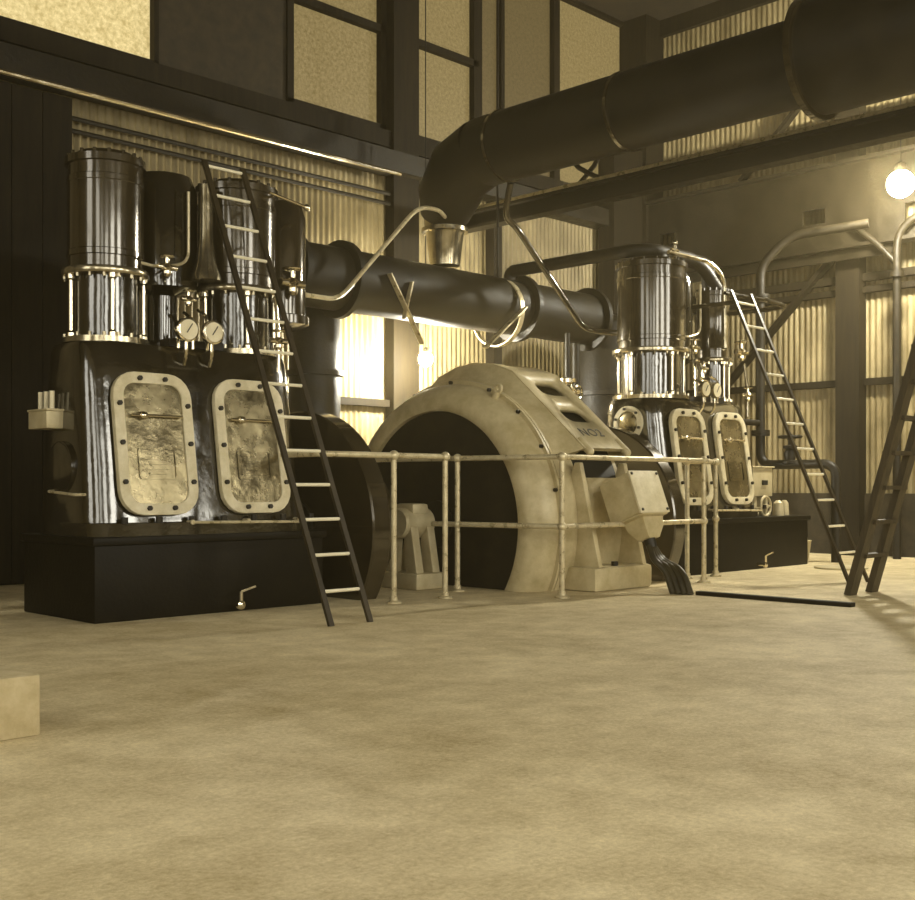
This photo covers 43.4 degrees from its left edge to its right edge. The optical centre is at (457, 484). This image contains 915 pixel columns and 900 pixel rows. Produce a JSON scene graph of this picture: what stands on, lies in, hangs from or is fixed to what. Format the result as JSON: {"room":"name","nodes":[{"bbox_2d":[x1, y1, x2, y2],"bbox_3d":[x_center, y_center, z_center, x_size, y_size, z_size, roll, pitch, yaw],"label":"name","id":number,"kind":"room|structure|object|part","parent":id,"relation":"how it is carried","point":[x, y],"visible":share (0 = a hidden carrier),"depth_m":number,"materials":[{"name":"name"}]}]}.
{"room":"power station hall","nodes":[
{"label":"power station hall","id":0,"kind":"room"},
{"bbox_2d":[0,0,597,584],"bbox_3d":[-3.203,-2.760,10.416,16.200,7.200,0.180,0,0,-45],"label":"wall","id":1,"kind":"structure","parent":0,"point":[240,43],"depth_m":12.06,"materials":[{"name":"corrugated iron"},{"name":"dark timber"}]},
{"bbox_2d":[0,81,71,583],"bbox_3d":[-4.139,-1.270,9.267,2.152,4.180,0.080,0,0,-45],"label":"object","id":2,"kind":"structure","parent":1,"relation":"in","point":[36,125],"depth_m":9.72,"materials":[{"name":"black metal"}]},
{"bbox_2d":[0,0,158,62],"bbox_3d":[-3.894,-5.130,9.707,3.020,2.460,0.115,0,0,-45],"label":"window","id":3,"kind":"structure","parent":1,"relation":"in","point":[130,27],"depth_m":10.42,"materials":[{"name":"brown glass"}]},
{"bbox_2d":[0,68,401,175],"bbox_3d":[-2.425,-3.380,10.698,5.100,0.050,0.052,0,0,-45],"label":"pipe","id":4,"kind":"object","parent":1,"relation":"attached to","point":[5,72],"visible":1,"depth_m":10.60,"materials":[{"name":"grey metal"}]},
{"bbox_2d":[72,116,390,195],"bbox_3d":[-2.850,-3.210,10.585,5.940,0.044,0.044,0,0,-45],"label":"pipe","id":5,"kind":"object","parent":1,"relation":"attached to","point":[74,118],"visible":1,"depth_m":11.13,"materials":[{"name":"metal"}]},
{"bbox_2d":[72,128,390,205],"bbox_3d":[-2.850,-3.100,10.585,5.940,0.044,0.044,0,0,-45],"label":"pipe","id":6,"kind":"object","parent":1,"relation":"attached to","point":[74,131],"visible":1,"depth_m":11.13,"materials":[{"name":"metal"}]},
{"bbox_2d":[0,18,598,205],"bbox_3d":[-3.306,-3.810,10.221,15.780,0.180,0.170,0,0,-45],"label":"trim","id":7,"kind":"structure","parent":1,"relation":"attached to","point":[11,32],"depth_m":10.94,"materials":[{"name":"grey metal"}]},
{"bbox_2d":[0,41,608,229],"bbox_3d":[-3.224,-3.530,10.140,15.780,0.220,0.260,0,0,-45],"label":"steel beam","id":8,"kind":"structure","parent":1,"relation":"attached to","point":[15,58],"depth_m":10.96,"materials":[{"name":"metal"}]},
{"bbox_2d":[286,0,386,129],"bbox_3d":[-1.303,-5.130,12.298,1.350,2.460,0.115,0,0,-45],"label":"window","id":9,"kind":"structure","parent":1,"relation":"in","point":[336,50],"depth_m":12.37,"materials":[{"name":"brown glass"}]},
{"bbox_2d":[288,393,389,406],"bbox_3d":[-4.822,-0.900,8.676,11.450,0.080,0.070,0,0,-45],"label":"trim","id":10,"kind":"structure","parent":1,"relation":"attached to","point":[355,401],"depth_m":12.44,"materials":[{"name":"grey metal"}]},
{"bbox_2d":[385,0,418,418],"bbox_3d":[-0.615,-2.760,12.834,0.380,7.200,0.140,0,0,-45],"label":"trim","id":11,"kind":"structure","parent":1,"relation":"attached to","point":[401,342],"depth_m":12.75,"materials":[{"name":"grey metal"}]},
{"bbox_2d":[419,0,478,144],"bbox_3d":[-0.172,-5.130,13.430,1.090,2.460,0.115,0,0,-45],"label":"window","id":12,"kind":"structure","parent":1,"relation":"in","point":[452,26],"depth_m":13.54,"materials":[{"name":"brown glass"}]},
{"bbox_2d":[486,200,501,364],"bbox_3d":[0.438,-1.530,13.888,0.140,4.740,0.140,0,0,-45],"label":"trim","id":13,"kind":"structure","parent":1,"relation":"attached to","point":[493,354],"depth_m":13.84,"materials":[{"name":"grey metal"}]},
{"bbox_2d":[479,0,556,178],"bbox_3d":[0.730,-5.080,14.331,1.460,2.560,0.115,0,0,-45],"label":"window","id":14,"kind":"structure","parent":1,"relation":"in","point":[527,28],"depth_m":14.41,"materials":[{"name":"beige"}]},
{"bbox_2d":[557,0,622,182],"bbox_3d":[1.766,-5.080,15.367,1.470,2.560,0.115,0,0,-45],"label":"window","id":15,"kind":"structure","parent":1,"relation":"in","point":[589,40],"depth_m":15.31,"materials":[{"name":"brown glass"}]},
{"bbox_2d":[598,151,641,314],"bbox_3d":[2.188,-1.835,15.440,0.630,5.350,0.260,0,0,-45],"label":"trim","id":16,"kind":"structure","parent":1,"relation":"attached to","point":[625,216],"depth_m":15.25,"materials":[{"name":"metal"}]},
{"bbox_2d":[622,14,662,244],"bbox_3d":[2.546,-2.760,15.811,0.400,7.200,0.400,0,0,-45],"label":"trim","id":17,"kind":"structure","parent":1,"relation":"attached to","point":[642,43],"depth_m":15.64,"materials":[{"name":"metal"}]},
{"bbox_2d":[0,553,914,899],"bbox_3d":[1.485,0.940,5.869,16.400,0.200,13.400,0,0,-45],"label":"floor","id":18,"kind":"structure","parent":0,"point":[651,742],"depth_m":3.62,"materials":[{"name":"concrete"}]},
{"bbox_2d":[0,665,39,740],"bbox_3d":[-1.814,0.738,3.744,0.750,0.205,0.420,0,0,-45],"label":"plinth block","id":19,"kind":"object","parent":18,"relation":"on","point":[19,689],"visible":1,"depth_m":3.81,"materials":[{"name":"beige concrete"}]},
{"bbox_2d":[20,147,326,623],"bbox_3d":[-1.801,-0.675,7.935,2.095,3.030,1.110,0,0,-45],"label":"engine","id":20,"kind":"object","parent":18,"relation":"on","point":[167,492],"visible":0.98,"depth_m":7.48,"materials":[{"name":"paint"}]},
{"bbox_3d":[-2.698,-0.542,7.442,0.030,0.115,0.032,0,0,-45],"label":"sight glass","id":21,"kind":"part","parent":20,"relation":"part of","materials":[{"name":"beige"}]},
{"bbox_3d":[-2.641,-0.542,7.386,0.030,0.115,0.032,0,0,-45],"label":"sight glass","id":22,"kind":"part","parent":20,"relation":"part of","materials":[{"name":"beige"}]},
{"bbox_3d":[-2.584,-0.542,7.329,0.030,0.115,0.032,0,0,-45],"label":"sight glass","id":23,"kind":"part","parent":20,"relation":"part of","materials":[{"name":"beige"}]},
{"bbox_3d":[-2.468,0.050,7.241,0.080,0.040,0.390,0,0,-45],"label":"grab rail","id":24,"kind":"part","parent":20,"relation":"part of","materials":[{"name":"metal"}]},
{"bbox_3d":[-2.490,-1.157,7.409,0.055,0.405,0.056,0,0,-45],"label":"tie rod","id":25,"kind":"part","parent":20,"relation":"part of","materials":[{"name":"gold metal"}]},
{"bbox_3d":[-2.209,-1.157,7.365,0.055,0.405,0.056,0,0,-45],"label":"tie rod","id":26,"kind":"part","parent":20,"relation":"part of","materials":[{"name":"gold metal"}]},
{"bbox_3d":[-2.080,-1.157,7.618,0.055,0.405,0.056,0,0,-45],"label":"tie rod","id":27,"kind":"part","parent":20,"relation":"part of","materials":[{"name":"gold metal"}]},
{"bbox_3d":[-1.931,-0.263,7.347,0.560,0.915,0.176,0,0,-45],"label":"door frame","id":28,"kind":"part","parent":20,"relation":"part of","materials":[{"name":"paint"}]},
{"bbox_3d":[-1.935,-0.262,7.351,0.500,0.855,0.157,0,0,-45],"label":"inspection door","id":29,"kind":"part","parent":20,"relation":"part of","materials":[{"name":"beige metal"}]},
{"bbox_3d":[-1.919,-0.441,7.350,0.360,0.055,0.060,0,0,-45],"label":"handle","id":30,"kind":"part","parent":20,"relation":"part of","materials":[{"name":"gold metal"}]},
{"bbox_3d":[-1.796,-0.868,7.586,0.026,0.154,0.084,0,0,-27],"label":"gauge stem","id":31,"kind":"part","parent":20,"relation":"part of","materials":[{"name":"gold metal"}]},
{"bbox_3d":[-1.781,-1.157,8.118,0.055,0.405,0.056,0,0,-45],"label":"tie rod","id":32,"kind":"part","parent":20,"relation":"part of","materials":[{"name":"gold metal"}]},
{"bbox_3d":[-1.658,-0.868,7.724,0.026,0.154,0.084,0,0,-27],"label":"gauge stem","id":33,"kind":"part","parent":20,"relation":"part of","materials":[{"name":"gold metal"}]},
{"bbox_3d":[-1.416,0.244,7.727,0.886,0.041,0.070,0,0,-45],"label":"lever rod","id":34,"kind":"part","parent":20,"relation":"part of","materials":[{"name":"silver metal"}]},
{"bbox_3d":[-1.475,-1.157,8.070,0.055,0.405,0.056,0,0,-45],"label":"tie rod","id":35,"kind":"part","parent":20,"relation":"part of","materials":[{"name":"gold metal"}]},
{"bbox_3d":[-1.407,-0.263,7.870,0.560,0.915,0.176,0,0,-45],"label":"door frame","id":36,"kind":"part","parent":20,"relation":"part of","materials":[{"name":"paint"}]},
{"bbox_3d":[-1.396,-0.441,7.873,0.360,0.055,0.060,0,0,-45],"label":"handle","id":37,"kind":"part","parent":20,"relation":"part of","materials":[{"name":"gold metal"}]},
{"bbox_3d":[-1.411,-0.262,7.875,0.500,0.855,0.157,0,0,-45],"label":"inspection door","id":38,"kind":"part","parent":20,"relation":"part of","materials":[{"name":"metal"}]},
{"bbox_3d":[-1.334,-1.157,8.346,0.055,0.405,0.056,0,0,-45],"label":"tie rod","id":39,"kind":"part","parent":20,"relation":"part of","materials":[{"name":"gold metal"}]},
{"bbox_2d":[201,159,372,626],"bbox_3d":[-1.117,-0.670,7.382,1.333,3.029,0.342,0,0,43],"label":"ladder","id":40,"kind":"object","parent":18,"relation":"on","point":[293,485],"visible":1,"depth_m":7.34,"materials":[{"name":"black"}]},
{"bbox_2d":[286,307,343,417],"bbox_3d":[-1.393,-0.540,11.222,0.570,2.760,0.570,0,0,-18],"label":"pipe","id":41,"kind":"object","parent":18,"relation":"on","point":[317,345],"visible":0.34,"depth_m":11.00,"materials":[{"name":"metal"}]},
{"bbox_2d":[290,411,390,599],"bbox_3d":[-1.071,0.135,9.055,1.090,1.409,1.800,0,0,-45],"label":"flywheel","id":42,"kind":"object","parent":18,"relation":"on","point":[363,494],"visible":0.48,"depth_m":8.50,"materials":[{"name":"metal"}]},
{"bbox_2d":[280,450,451,603],"bbox_3d":[-0.623,0.296,8.262,1.245,1.087,0.475,0,0,-45],"label":"guard rail","id":43,"kind":"object","parent":18,"relation":"on","point":[393,455],"visible":0.94,"depth_m":8.16,"materials":[{"name":"beige metal"}]},
{"bbox_3d":[-0.643,-0.210,8.265,1.221,0.042,0.441,0,0,-45],"label":"rail","id":44,"kind":"part","parent":43,"relation":"part of","materials":[{"name":"beige metal"}]},
{"bbox_3d":[-0.453,0.296,8.174,0.108,1.087,0.110,0,0,-45],"label":"post","id":45,"kind":"part","parent":43,"relation":"part of","materials":[{"name":"beige metal"}]},
{"bbox_3d":[-0.092,0.296,8.535,0.108,1.087,0.110,0,0,-45],"label":"post","id":46,"kind":"part","parent":43,"relation":"part of","materials":[{"name":"beige metal"}]},
{"bbox_2d":[381,503,441,589],"bbox_3d":[-0.375,0.495,9.426,0.340,0.690,0.480,0,0,-45],"label":"pedestal","id":47,"kind":"object","parent":18,"relation":"on","point":[415,571],"visible":0.81,"depth_m":9.30,"materials":[{"name":"metal"}]},
{"bbox_3d":[-0.375,0.775,9.426,0.340,0.130,0.480,0,0,-45],"label":"sole plate","id":48,"kind":"part","parent":47,"relation":"part of","materials":[{"name":"metal"}]},
{"bbox_2d":[306,238,612,396],"bbox_3d":[-0.196,-0.710,11.013,5.602,3.100,1.468,0,0,-45],"label":"exhaust main","id":49,"kind":"object","parent":18,"relation":"on","point":[443,296],"depth_m":11.31,"materials":[{"name":"metal"}]},
{"bbox_3d":[-0.483,-1.650,10.800,0.422,0.628,0.077,0,0,-45],"label":"pipe bracket","id":50,"kind":"part","parent":49,"relation":"part of","materials":[{"name":"beige metal"}]},
{"bbox_3d":[-0.468,-1.740,10.834,0.114,0.364,0.050,0,0,-45],"label":"short arm","id":51,"kind":"part","parent":49,"relation":"part of"},
{"bbox_3d":[1.343,-0.405,13.082,0.098,2.490,0.100,0,0,-45],"label":"support post","id":52,"kind":"part","parent":49,"relation":"part of","materials":[{"name":"metal"}]},
{"bbox_2d":[368,363,693,594],"bbox_3d":[0.431,-0.110,9.864,1.160,1.916,3.501,0,0,-45],"label":"generator","id":53,"kind":"object","parent":18,"relation":"on","point":[470,409],"visible":0.71,"depth_m":9.34,"materials":[{"name":"beige paint"}]},
{"bbox_2d":[433,363,630,455],"bbox_3d":[0.299,-0.638,10.198,0.875,0.860,2.566,0,0,-45],"label":"hood","id":54,"kind":"object","parent":53,"relation":"attached to","point":[565,424],"depth_m":9.61,"materials":[{"name":"beige metal"}]},
{"bbox_3d":[0.299,-0.013,10.198,0.875,1.704,2.390,0,0,-45],"label":"stator frame","id":55,"kind":"part","parent":53,"relation":"part of","materials":[{"name":"beige paint"}]},
{"bbox_3d":[1.508,0.052,9.078,0.385,0.331,0.140,0,0,-45],"label":"lid","id":56,"kind":"part","parent":53,"relation":"part of","materials":[{"name":"paint"}]},
{"bbox_2d":[375,452,721,598],"bbox_3d":[0.988,0.296,9.967,2.935,1.087,1.808,0,0,-45],"label":"guard rail","id":57,"kind":"object","parent":18,"relation":"on","point":[457,458],"visible":0.94,"depth_m":9.07,"materials":[{"name":"beige metal"}]},
{"bbox_3d":[0.000,0.296,9.079,0.108,1.087,0.110,0,0,-45],"label":"post","id":58,"kind":"part","parent":57,"relation":"part of","materials":[{"name":"beige metal"}]},
{"bbox_3d":[1.063,-0.210,9.401,3.222,0.042,1.441,0,0,-18],"label":"rail","id":59,"kind":"part","parent":57,"relation":"part of","materials":[{"name":"beige metal"}]},
{"bbox_3d":[0.778,0.296,8.556,0.108,1.087,0.110,0,0,-45],"label":"post","id":60,"kind":"part","parent":57,"relation":"part of","materials":[{"name":"beige metal"}]},
{"bbox_3d":[1.083,0.310,9.126,2.451,0.042,0.929,0,0,-17],"label":"rail","id":61,"kind":"part","parent":57,"relation":"part of","materials":[{"name":"beige metal"}]},
{"bbox_3d":[2.058,0.296,10.303,0.108,1.087,0.110,0,0,-45],"label":"post","id":62,"kind":"part","parent":57,"relation":"part of","materials":[{"name":"beige metal"}]},
{"bbox_3d":[2.121,0.296,9.899,0.108,1.087,0.110,0,0,-45],"label":"post","id":63,"kind":"part","parent":57,"relation":"part of","materials":[{"name":"beige metal"}]},
{"bbox_3d":[2.376,0.296,10.578,0.108,1.087,0.110,0,0,-45],"label":"post","id":64,"kind":"part","parent":57,"relation":"part of","materials":[{"name":"beige metal"}]},
{"bbox_2d":[560,333,582,397],"bbox_3d":[1.226,-0.410,12.563,0.200,2.500,0.268,0,0,-45],"label":"valve","id":65,"kind":"object","parent":18,"relation":"on","point":[569,381],"visible":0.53,"depth_m":12.56,"materials":[{"name":"metal"}]},
{"bbox_2d":[570,314,617,424],"bbox_3d":[1.789,-0.610,13.979,1.000,2.900,1.000,0,0,-45],"label":"tank","id":66,"kind":"object","parent":18,"relation":"on","point":[598,367],"visible":0.09,"depth_m":13.53,"materials":[{"name":"metal"}]},
{"bbox_2d":[607,426,684,580],"bbox_3d":[1.287,0.149,10.550,0.700,1.379,1.760,0,0,-45],"label":"flywheel","id":67,"kind":"object","parent":18,"relation":"on","point":[670,542],"visible":0.25,"depth_m":10.01,"materials":[{"name":"metal"}]},
{"bbox_2d":[503,240,810,574],"bbox_3d":[2.104,-0.761,12.048,2.545,3.203,2.667,0,0,-45],"label":"engine","id":68,"kind":"object","parent":18,"relation":"on","point":[656,343],"visible":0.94,"depth_m":11.14,"materials":[{"name":"paint"}]},
{"bbox_3d":[1.587,-1.058,11.288,0.055,0.405,0.056,0,0,-45],"label":"tie rod","id":69,"kind":"part","parent":68,"relation":"part of","materials":[{"name":"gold metal"}]},
{"bbox_3d":[1.647,-1.058,10.910,0.055,0.405,0.056,0,0,-45],"label":"tie rod","id":70,"kind":"part","parent":68,"relation":"part of","materials":[{"name":"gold metal"}]},
{"bbox_3d":[2.025,-1.058,10.850,0.055,0.405,0.056,0,0,-45],"label":"tie rod","id":71,"kind":"part","parent":68,"relation":"part of","materials":[{"name":"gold metal"}]},
{"bbox_3d":[2.199,-1.058,11.191,0.055,0.405,0.056,0,0,-45],"label":"tie rod","id":72,"kind":"part","parent":68,"relation":"part of","materials":[{"name":"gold metal"}]},
{"bbox_3d":[2.206,-0.263,10.847,0.560,0.915,0.176,0,0,-45],"label":"door frame","id":73,"kind":"part","parent":68,"relation":"part of","materials":[{"name":"paint"}]},
{"bbox_3d":[2.202,-0.262,10.851,0.500,0.855,0.157,0,0,-45],"label":"inspection door","id":74,"kind":"part","parent":68,"relation":"part of","materials":[{"name":"metal"}]},
{"bbox_3d":[2.217,-0.441,10.850,0.360,0.055,0.060,0,0,-45],"label":"handle","id":75,"kind":"part","parent":68,"relation":"part of","materials":[{"name":"gold metal"}]},
{"bbox_3d":[2.484,-1.058,11.984,0.055,0.405,0.056,0,0,-45],"label":"tie rod","id":76,"kind":"part","parent":68,"relation":"part of","materials":[{"name":"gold metal"}]},
{"bbox_3d":[2.351,-0.768,11.076,0.026,0.154,0.084,0,0,-27],"label":"gauge stem","id":77,"kind":"part","parent":68,"relation":"part of","materials":[{"name":"gold metal"}]},
{"bbox_3d":[2.489,-0.768,11.214,0.026,0.154,0.084,0,0,-27],"label":"gauge stem","id":78,"kind":"part","parent":68,"relation":"part of","materials":[{"name":"gold metal"}]},
{"bbox_3d":[2.721,-1.058,11.747,0.055,0.405,0.056,0,0,-45],"label":"tie rod","id":79,"kind":"part","parent":68,"relation":"part of","materials":[{"name":"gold metal"}]},
{"bbox_3d":[2.815,-1.058,11.932,0.055,0.405,0.056,0,0,-45],"label":"tie rod","id":80,"kind":"part","parent":68,"relation":"part of","materials":[{"name":"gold metal"}]},
{"bbox_3d":[2.729,-0.263,11.370,0.560,0.915,0.176,0,0,-45],"label":"door frame","id":81,"kind":"part","parent":68,"relation":"part of","materials":[{"name":"paint"}]},
{"bbox_3d":[2.740,-0.441,11.373,0.360,0.055,0.060,0,0,-45],"label":"handle","id":82,"kind":"part","parent":68,"relation":"part of","materials":[{"name":"gold metal"}]},
{"bbox_3d":[2.725,-0.262,11.375,0.500,0.855,0.157,0,0,-45],"label":"inspection door","id":83,"kind":"part","parent":68,"relation":"part of","materials":[{"name":"metal"}]},
{"bbox_3d":[2.720,0.244,11.227,0.886,0.041,0.070,0,0,-45],"label":"lever rod","id":84,"kind":"part","parent":68,"relation":"part of","materials":[{"name":"metal"}]},
{"bbox_3d":[2.600,-1.770,11.225,1.182,0.062,0.802,0,0,-45],"label":"platform rail","id":85,"kind":"part","parent":68,"relation":"part of","materials":[{"name":"grey metal"}]},
{"bbox_3d":[3.115,0.060,12.307,0.440,0.520,0.380,0,0,-45],"label":"pump casing","id":86,"kind":"part","parent":68,"relation":"part of","materials":[{"name":"metal"}]},
{"bbox_2d":[695,591,854,606],"bbox_3d":[2.280,0.825,8.354,0.070,0.030,1.250,0,0,-45],"label":"batten","id":87,"kind":"object","parent":18,"relation":"on","point":[702,593],"visible":1,"depth_m":8.28,"materials":[{"name":"black metal"}]},
{"bbox_2d":[729,290,868,581],"bbox_3d":[3.025,-0.470,10.226,0.376,2.629,1.165,0,0,-45],"label":"ladder","id":88,"kind":"object","parent":18,"relation":"on","point":[763,327],"visible":0.97,"depth_m":10.21,"materials":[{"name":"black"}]},
{"bbox_2d":[743,219,868,562],"bbox_3d":[3.841,-1.046,12.834,1.406,3.772,0.494,0,0,23],"label":"pipe","id":89,"kind":"object","parent":18,"relation":"on","point":[789,462],"visible":0.84,"depth_m":12.95,"materials":[{"name":"metal"}]},
{"bbox_2d":[808,540,811,560],"bbox_3d":[3.818,0.678,12.799,0.242,0.324,0.240,0,0,-45],"label":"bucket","id":90,"kind":"object","parent":18,"relation":"on","point":[809,541],"visible":0.09,"depth_m":12.73,"materials":[{"name":"metal"}]},
{"bbox_2d":[814,565,867,569],"bbox_3d":[3.854,0.828,11.561,0.520,0.024,0.520,0,0,-45],"label":"manhole cover","id":91,"kind":"object","parent":18,"relation":"on","point":[824,567],"visible":0.7,"depth_m":11.44,"materials":[{"name":"metal"}]},
{"bbox_2d":[844,336,914,595],"bbox_3d":[3.555,-0.341,8.494,0.495,2.377,1.244,0,0,-45],"label":"stepladder","id":92,"kind":"object","parent":18,"relation":"on","point":[900,416],"visible":1,"depth_m":8.68,"materials":[{"name":"brown wood"}]},
{"bbox_3d":[3.493,-0.335,8.811,0.712,2.364,0.116,0,0,43],"label":"rail","id":93,"kind":"part","parent":92,"relation":"part of","materials":[{"name":"brown wood"}]},
{"bbox_2d":[855,213,914,558],"bbox_3d":[5.028,-1.123,13.004,0.160,3.927,1.167,0,0,-45],"label":"pipe","id":94,"kind":"object","parent":18,"relation":"on","point":[897,273],"visible":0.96,"depth_m":13.01,"materials":[{"name":"metal"}]},
{"bbox_2d":[578,0,718,21],"bbox_3d":[1.485,-6.435,5.869,16.400,0.150,13.400,0,0,-45],"label":"ceiling","id":95,"kind":"structure","parent":0,"point":[622,10],"depth_m":15.32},
{"bbox_2d":[419,0,432,365],"bbox_3d":[-0.339,-3.812,12.247,0.150,5.095,0.150,0,0,-45],"label":"pendant lamp","id":96,"kind":"object","parent":95,"relation":"hanging from","point":[425,358],"visible":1,"depth_m":12.24,"materials":[{"name":"beige"}]},
{"bbox_2d":[422,347,428,352],"bbox_3d":[-0.339,-1.436,12.247,0.075,0.063,0.075,0,0,-45],"label":"socket","id":97,"kind":"object","parent":96,"relation":"attached to","point":[425,350],"depth_m":12.22,"materials":[{"name":"metal"}]},
{"bbox_3d":[-0.339,-3.910,12.247,0.010,4.900,0.012,0,0,-45],"label":"cord","id":98,"kind":"part","parent":96,"relation":"part of","materials":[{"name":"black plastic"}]},
{"bbox_3d":[-0.339,-1.340,12.247,0.150,0.150,0.150,0,0,-45],"label":"globe","id":99,"kind":"part","parent":96,"relation":"part of","materials":[{"name":"beige glass"}]},
{"bbox_2d":[474,0,527,348],"bbox_3d":[0.244,-3.862,11.950,0.615,4.996,0.765,0,0,-45],"label":"hanger","id":100,"kind":"object","parent":95,"relation":"hanging from","point":[521,313],"visible":0.7,"depth_m":12.15,"materials":[{"name":"metal"}]},
{"bbox_3d":[0.424,-4.270,12.162,0.026,4.180,0.026,0,0,-22],"label":"hanger rod","id":101,"kind":"part","parent":100,"relation":"part of","materials":[{"name":"metal"}]},
{"bbox_3d":[0.488,-1.605,11.703,0.610,0.483,0.070,0,0,-45],"label":"arm","id":102,"kind":"part","parent":100,"relation":"part of"},
{"bbox_2d":[418,0,914,268],"bbox_3d":[3.873,-4.280,7.370,0.910,4.160,12.125,0,0,-45],"label":"duct","id":103,"kind":"object","parent":95,"relation":"hanging from","point":[826,58],"visible":0.95,"depth_m":9.08,"materials":[{"name":"metal"}]},
{"bbox_2d":[306,206,446,300],"bbox_3d":[-0.815,-2.100,10.158,0.212,1.118,2.745,0,0,34],"label":"pipe","id":104,"kind":"object","parent":103,"relation":"attached to","point":[347,289],"visible":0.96,"depth_m":10.29,"materials":[{"name":"metal"}]},
{"bbox_2d":[422,219,467,268],"bbox_3d":[-0.127,-2.480,11.611,0.470,0.560,0.470,0,0,-45],"label":"outlet","id":105,"kind":"object","parent":103,"relation":"attached to","point":[444,237],"depth_m":11.46,"materials":[{"name":"metal"}]},
{"bbox_2d":[503,182,616,335],"bbox_3d":[1.115,-2.212,11.565,1.804,1.328,0.563,0,0,-31],"label":"pipe","id":106,"kind":"object","parent":103,"relation":"attached to","point":[506,206],"visible":0.81,"depth_m":11.56,"materials":[{"name":"silver metal"}]},
{"bbox_2d":[887,97,914,197],"bbox_3d":[4.681,-4.700,12.148,0.280,3.320,0.280,0,0,-45],"label":"pendant lamp","id":107,"kind":"object","parent":95,"relation":"hanging from","point":[901,183],"visible":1,"depth_m":12.07,"materials":[{"name":"beige glass"}]},
{"bbox_2d":[894,161,907,171],"bbox_3d":[4.681,-3.359,12.148,0.140,0.118,0.140,0,0,-45],"label":"socket","id":108,"kind":"object","parent":107,"relation":"attached to","point":[901,166],"depth_m":12.10,"materials":[{"name":"metal"}]},
{"bbox_3d":[4.681,-3.180,12.148,0.280,0.280,0.280,0,0,-45],"label":"globe","id":109,"kind":"part","parent":107,"relation":"part of","materials":[{"name":"beige glass"}]},
{"bbox_2d":[663,0,914,557],"bbox_3d":[7.234,-2.760,11.476,0.180,7.200,13.200,0,0,-45],"label":"wall","id":110,"kind":"structure","parent":0,"point":[804,345],"depth_m":14.30,"materials":[{"name":"metal"}]},
{"bbox_2d":[660,0,777,37],"bbox_3d":[7.319,-6.250,11.264,0.080,0.220,12.780,0,0,-45],"label":"trim","id":111,"kind":"structure","parent":110,"relation":"attached to","point":[721,9],"depth_m":15.24,"materials":[{"name":"grey metal"}]},
{"bbox_2d":[686,380,834,396],"bbox_3d":[3.727,-1.230,14.863,0.070,0.080,2.610,0,0,-45],"label":"trim","id":112,"kind":"structure","parent":110,"relation":"attached to","point":[820,384],"depth_m":14.37,"materials":[{"name":"grey metal"}]},
{"bbox_2d":[693,277,834,303],"bbox_3d":[3.719,-2.475,14.856,0.090,0.090,2.610,0,0,-45],"label":"trim","id":113,"kind":"structure","parent":110,"relation":"attached to","point":[826,282],"depth_m":14.39,"materials":[{"name":"grey metal"}]},
{"bbox_2d":[693,290,834,314],"bbox_3d":[3.719,-2.325,14.856,0.090,0.070,2.610,0,0,-45],"label":"trim","id":114,"kind":"structure","parent":110,"relation":"attached to","point":[827,294],"depth_m":14.29,"materials":[{"name":"grey metal"}]},
{"bbox_2d":[738,109,800,180],"bbox_3d":[4.115,-4.535,14.368,0.100,1.286,1.335,0,0,-45],"label":"trim","id":115,"kind":"structure","parent":110,"relation":"attached to","point":[786,122],"depth_m":14.37,"materials":[{"name":"metal"}]},
{"bbox_2d":[730,262,834,386],"bbox_3d":[3.939,-1.895,14.545,0.130,2.006,2.035,0,0,-45],"label":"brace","id":116,"kind":"structure","parent":110,"relation":"attached to","point":[825,267],"depth_m":14.34,"materials":[{"name":"grey metal"}]},
{"bbox_2d":[835,106,865,555],"bbox_3d":[4.716,-2.760,13.796,0.180,7.200,0.300,0,0,-45],"label":"trim","id":117,"kind":"structure","parent":110,"relation":"attached to","point":[850,299],"depth_m":13.71,"materials":[{"name":"grey metal"}]},
{"bbox_2d":[863,376,902,384],"bbox_3d":[5.947,-1.230,12.643,0.070,0.080,3.070,0,0,-45],"label":"trim","id":118,"kind":"structure","parent":110,"relation":"attached to","point":[879,380],"depth_m":13.57,"materials":[{"name":"grey metal"}]},
{"bbox_2d":[863,266,914,281],"bbox_3d":[5.940,-2.475,12.636,0.090,0.090,3.070,0,0,-45],"label":"trim","id":119,"kind":"structure","parent":110,"relation":"attached to","point":[908,271],"depth_m":13.52,"materials":[{"name":"grey metal"}]},
{"bbox_2d":[863,280,914,292],"bbox_3d":[5.940,-2.325,12.636,0.090,0.070,3.070,0,0,-45],"label":"trim","id":120,"kind":"structure","parent":110,"relation":"attached to","point":[906,284],"depth_m":13.50,"materials":[{"name":"grey metal"}]},
{"bbox_3d":[6.223,-2.760,0.990,16.200,7.200,0.200,0,0,-45],"label":"wall","id":121,"kind":"structure","parent":0,"visible":0},
{"bbox_2d":[465,106,914,232],"bbox_3d":[4.504,-2.950,8.535,0.160,0.200,12.900,0,0,-45],"label":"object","id":122,"kind":"structure","parent":121,"relation":"attached to","point":[891,126],"depth_m":10.62,"materials":[{"name":"metal"}]},
{"bbox_2d":[574,159,600,181],"bbox_3d":[1.340,-3.257,11.805,0.102,0.460,0.659,0,0,-45],"label":"brace","id":123,"kind":"object","parent":122,"relation":"on","point":[587,172],"visible":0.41,"depth_m":11.78,"materials":[{"name":"metal"}]},
{"bbox_2d":[477,101,914,208],"bbox_3d":[4.497,-3.077,8.514,0.056,0.053,12.880,0,0,-45],"label":"conduit","id":124,"kind":"object","parent":122,"relation":"on","point":[910,104],"visible":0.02,"depth_m":10.58,"materials":[{"name":"black metal"}]},
{"bbox_2d":[644,144,914,282],"bbox_3d":[7.121,-3.240,11.066,0.240,1.160,12.780,0,0,-45],"label":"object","id":125,"kind":"structure","parent":121,"relation":"attached to","point":[734,225],"depth_m":14.07,"materials":[{"name":"plaster"}]}
]}

